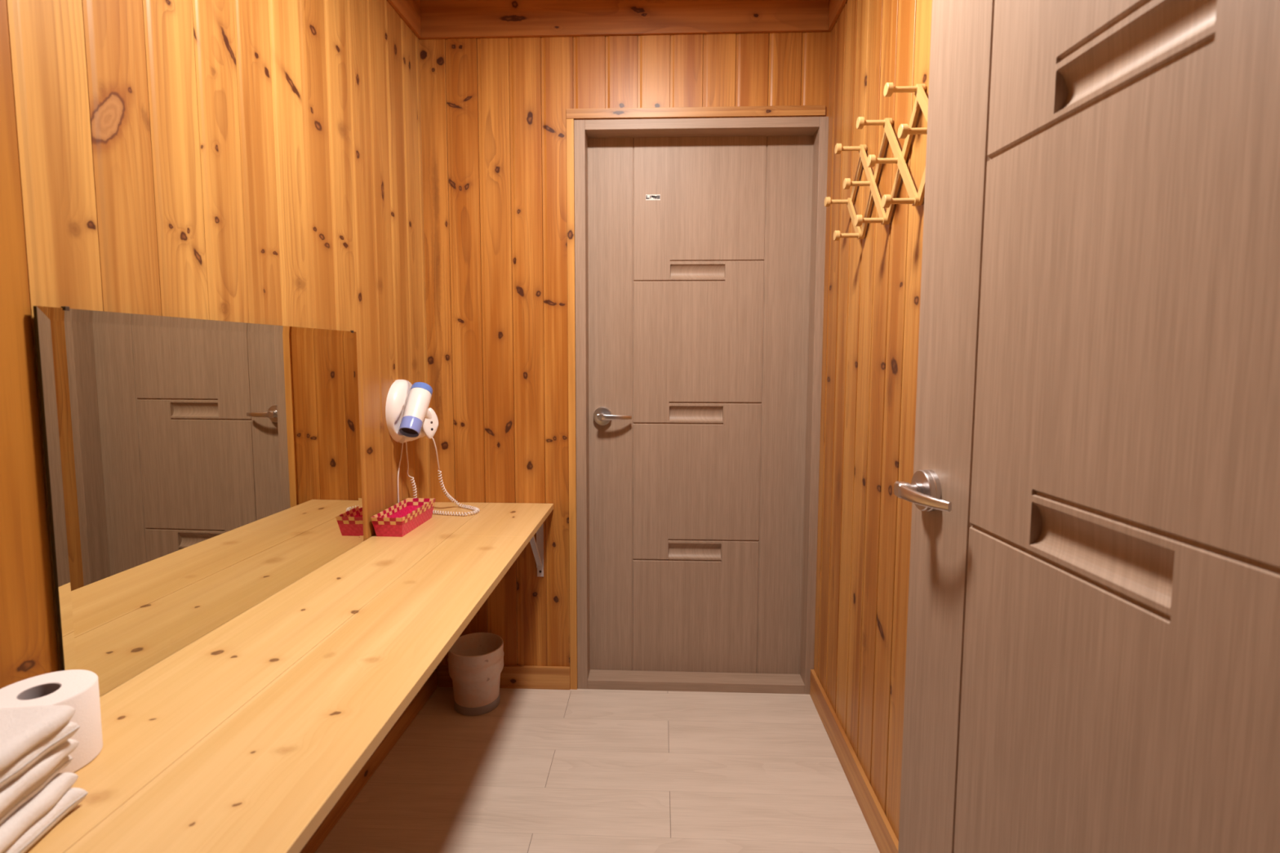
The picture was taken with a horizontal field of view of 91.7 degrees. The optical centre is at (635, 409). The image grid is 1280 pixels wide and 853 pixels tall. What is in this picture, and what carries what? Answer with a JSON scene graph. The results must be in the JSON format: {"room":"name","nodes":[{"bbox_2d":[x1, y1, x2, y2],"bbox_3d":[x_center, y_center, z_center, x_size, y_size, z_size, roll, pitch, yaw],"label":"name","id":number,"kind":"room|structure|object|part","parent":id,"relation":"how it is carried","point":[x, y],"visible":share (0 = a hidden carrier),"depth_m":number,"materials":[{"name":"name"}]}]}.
{"room":"changing room","nodes":[
{"label":"changing room","id":0,"kind":"room"},
{"bbox_2d":[0,0,431,688],"bbox_3d":[-0.982,0.002,-0.012,0.100,2.495,4.603,0,5,4],"label":"wall","id":1,"kind":"structure","parent":0,"point":[257,162],"depth_m":1.20,"materials":[{"name":"brown wood"}]},
{"bbox_2d":[33,306,363,697],"bbox_3d":[-0.825,0.117,1.349,0.009,0.612,0.889,0,5,4],"label":"wall mirror","id":2,"kind":"object","parent":1,"relation":"attached to","point":[197,470],"visible":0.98,"depth_m":1.15,"materials":[{"name":"clear glass"}]},
{"bbox_2d":[24,502,553,852],"bbox_3d":[-0.629,0.465,1.005,0.547,0.021,2.618,0,5,2],"label":"countertop","id":3,"kind":"structure","parent":1,"relation":"attached to","point":[245,738],"depth_m":0.98,"materials":[{"name":"brown wood"}]},
{"bbox_2d":[0,772,88,852],"bbox_3d":[-0.736,0.464,0.603,0.184,0.047,0.275,0,5,-7],"label":"folded towel","id":4,"kind":"object","parent":3,"relation":"on","point":[29,822],"visible":0.84,"depth_m":0.69,"materials":[{"name":"white fabric"}]},
{"bbox_2d":[0,738,79,823],"bbox_3d":[-0.739,0.420,0.602,0.184,0.041,0.275,0,5,-7],"label":"folded towel","id":5,"kind":"object","parent":4,"relation":"on","point":[15,793],"visible":0.68,"depth_m":0.69,"materials":[{"name":"white fabric"}]},
{"bbox_2d":[0,705,79,788],"bbox_3d":[-0.737,0.379,0.594,0.184,0.045,0.275,0,5,-7],"label":"folded towel","id":6,"kind":"object","parent":5,"relation":"on","point":[27,734],"visible":1,"depth_m":0.69,"materials":[{"name":"white fabric"}]},
{"bbox_2d":[0,669,102,773],"bbox_3d":[-0.782,0.419,0.819,0.116,0.100,0.116,0,5,2],"label":"toilet roll","id":7,"kind":"object","parent":3,"relation":"on","point":[78,689],"visible":0.42,"depth_m":0.82,"materials":[{"name":"white paper"}]},
{"bbox_2d":[370,497,435,537],"bbox_3d":[-0.733,0.341,1.976,0.099,0.062,0.259,0,5,4],"label":"woven basket","id":8,"kind":"object","parent":3,"relation":"on","point":[402,517],"visible":1,"depth_m":1.94,"materials":[{"name":"red wicker"}]},
{"bbox_2d":[299,667,437,852],"bbox_3d":[-0.928,1.202,0.087,0.013,0.086,4.567,0,5,4],"label":"baseboard","id":9,"kind":"structure","parent":1,"relation":"attached to","point":[430,685],"depth_m":1.86,"materials":[{"name":"brown wood"}]},
{"bbox_2d":[386,0,422,39],"bbox_3d":[-0.922,-1.175,-0.105,0.013,0.134,4.583,0,5,4],"label":"board","id":10,"kind":"object","parent":1,"relation":"attached to","point":[409,11],"visible":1,"depth_m":2.08,"materials":[{"name":"brown wood"}]},
{"bbox_2d":[385,379,425,502],"bbox_3d":[-0.745,0.130,2.064,0.094,0.462,0.204,0,5,4],"label":"holder","id":11,"kind":"object","parent":1,"relation":"attached to","point":[398,392],"visible":0.56,"depth_m":1.99,"materials":[{"name":"white plastic"}]},
{"bbox_3d":[-0.776,0.227,2.050,0.009,0.270,0.038,2,5,18],"label":"power cord","id":12,"kind":"part","parent":11,"relation":"part of","materials":[{"name":"beige plastic"}]},
{"bbox_2d":[399,382,479,515],"bbox_3d":[-0.678,0.133,2.097,0.272,0.456,0.163,-4,6,-42],"label":"hair dryer","id":13,"kind":"object","parent":11,"relation":"hanging from","point":[417,414],"visible":0.89,"depth_m":2.03,"materials":[{"name":"white plastic"}]},
{"bbox_2d":[400,427,417,434],"bbox_3d":[-0.722,0.063,1.985,0.056,0.035,0.045,0,5,2],"label":"grille","id":14,"kind":"object","parent":13,"relation":"attached to","point":[403,430],"depth_m":1.99,"materials":[{"name":"black plastic"}]},
{"bbox_3d":[-0.696,0.026,2.078,0.047,0.090,0.084,3,6,31],"label":"handle","id":15,"kind":"part","parent":13,"relation":"part of","materials":[{"name":"white plastic"}]},
{"bbox_3d":[-0.653,0.220,2.150,0.227,0.275,0.154,0,5,2],"label":"cord","id":16,"kind":"part","parent":13,"relation":"part of","materials":[{"name":"beige plastic"}]},
{"bbox_2d":[315,686,879,852],"bbox_3d":[0.148,1.284,0.124,2.500,0.080,4.950,0,5,2],"label":"floor","id":17,"kind":"structure","parent":0,"point":[544,771],"depth_m":1.84,"materials":[{"name":"beige tile"}]},
{"bbox_2d":[447,632,503,715],"bbox_3d":[-0.574,0.953,2.242,0.197,0.224,0.197,0,5,2],"label":"waste bin","id":18,"kind":"object","parent":17,"relation":"on","point":[475,660],"visible":0.98,"depth_m":2.18,"materials":[{"name":"plastic"}]},
{"bbox_2d":[418,31,831,679],"bbox_3d":[-0.087,-0.191,2.295,1.548,2.495,0.100,0,5,2],"label":"wall","id":19,"kind":"structure","parent":0,"point":[494,109],"depth_m":2.22,"materials":[{"name":"brown wood"}]},
{"bbox_2d":[437,663,570,689],"bbox_3d":[-0.500,1.012,2.356,0.505,0.086,0.013,0,5,2],"label":"baseboard","id":20,"kind":"structure","parent":19,"relation":"attached to","point":[513,677],"depth_m":2.35,"materials":[{"name":"brown wood"}]},
{"bbox_2d":[529,524,543,577],"bbox_3d":[-0.361,0.505,2.192,0.026,0.257,0.240,0,5,2],"label":"shelf bracket","id":21,"kind":"object","parent":19,"relation":"attached to","point":[537,547],"visible":0.57,"depth_m":2.31,"materials":[{"name":"grey metal"}]},
{"bbox_3d":[-0.356,0.496,2.309,0.026,0.257,0.006,0,5,2],"label":"wall plate","id":22,"kind":"part","parent":21,"relation":"part of","materials":[{"name":"grey paint"}]},
{"bbox_2d":[420,0,829,39],"bbox_3d":[-0.047,-1.362,2.138,1.404,0.134,0.013,0,5,2],"label":"board","id":23,"kind":"object","parent":19,"relation":"attached to","point":[439,19],"visible":1,"depth_m":2.13,"materials":[{"name":"brown wood"}]},
{"bbox_2d":[566,105,825,689],"bbox_3d":[0.203,0.004,2.246,0.896,2.116,0.011,0,5,2],"label":"door frame","id":24,"kind":"structure","parent":19,"relation":"attached to","point":[570,122],"depth_m":2.20,"materials":[{"name":"brown wood"}]},
{"bbox_2d":[573,116,828,694],"bbox_3d":[0.225,0.017,2.310,0.883,2.080,0.129,0,5,2],"label":"door","id":25,"kind":"structure","parent":19,"relation":"in","point":[700,243],"depth_m":2.32,"materials":[{"name":"grey wood"}]},
{"bbox_3d":[-0.125,0.025,2.321,0.069,0.069,0.047,0,5,2],"label":"handle","id":26,"kind":"part","parent":25,"relation":"part of","materials":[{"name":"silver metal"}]},
{"bbox_3d":[-0.079,0.027,2.301,0.128,0.027,0.025,0,5,-5],"label":"lever","id":27,"kind":"part","parent":25,"relation":"part of","materials":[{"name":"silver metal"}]},
{"bbox_3d":[0.226,1.038,2.373,0.814,0.034,0.083,0,5,2],"label":"sill","id":28,"kind":"part","parent":25,"relation":"part of","materials":[{"name":"brown wood"}]},
{"bbox_2d":[813,0,932,840],"bbox_3d":[0.622,0.010,-0.077,0.100,2.495,4.600,0,5,2],"label":"wall","id":29,"kind":"structure","parent":0,"point":[872,292],"depth_m":1.70,"materials":[{"name":"brown wood"}]},
{"bbox_2d":[827,0,847,31],"bbox_3d":[0.569,-1.167,-0.165,0.012,0.134,4.578,0,5,2],"label":"board","id":30,"kind":"object","parent":29,"relation":"attached to","point":[835,6],"visible":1,"depth_m":2.04,"materials":[{"name":"brown wood"}]},
{"bbox_2d":[809,669,898,852],"bbox_3d":[0.634,1.056,1.789,0.013,0.099,1.047,0,5,2],"label":"baseboard","id":31,"kind":"structure","parent":29,"relation":"attached to","point":[886,840],"depth_m":1.78,"materials":[{"name":"brown wood"}]},
{"bbox_2d":[824,82,928,240],"bbox_3d":[0.594,-0.590,1.470,0.086,0.269,0.798,0,5,2],"label":"peg rack","id":32,"kind":"object","parent":29,"relation":"attached to","point":[906,131],"visible":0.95,"depth_m":1.51,"materials":[{"name":"brown wood"}]},
{"bbox_2d":[893,0,1279,852],"bbox_3d":[0.603,0.146,0.667,0.310,2.100,0.912,0,5,-2],"label":"door","id":33,"kind":"structure","parent":29,"relation":"in","point":[1092,665],"depth_m":0.69,"materials":[{"name":"grey wood"}]},
{"bbox_3d":[0.453,0.138,0.990,0.025,0.027,0.128,-1,5,-9],"label":"lever","id":34,"kind":"part","parent":33,"relation":"part of","materials":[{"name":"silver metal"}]},
{"bbox_3d":[0.469,0.134,1.038,0.047,0.069,0.069,0,5,-2],"label":"handle","id":35,"kind":"part","parent":33,"relation":"part of","materials":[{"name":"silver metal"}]}
]}

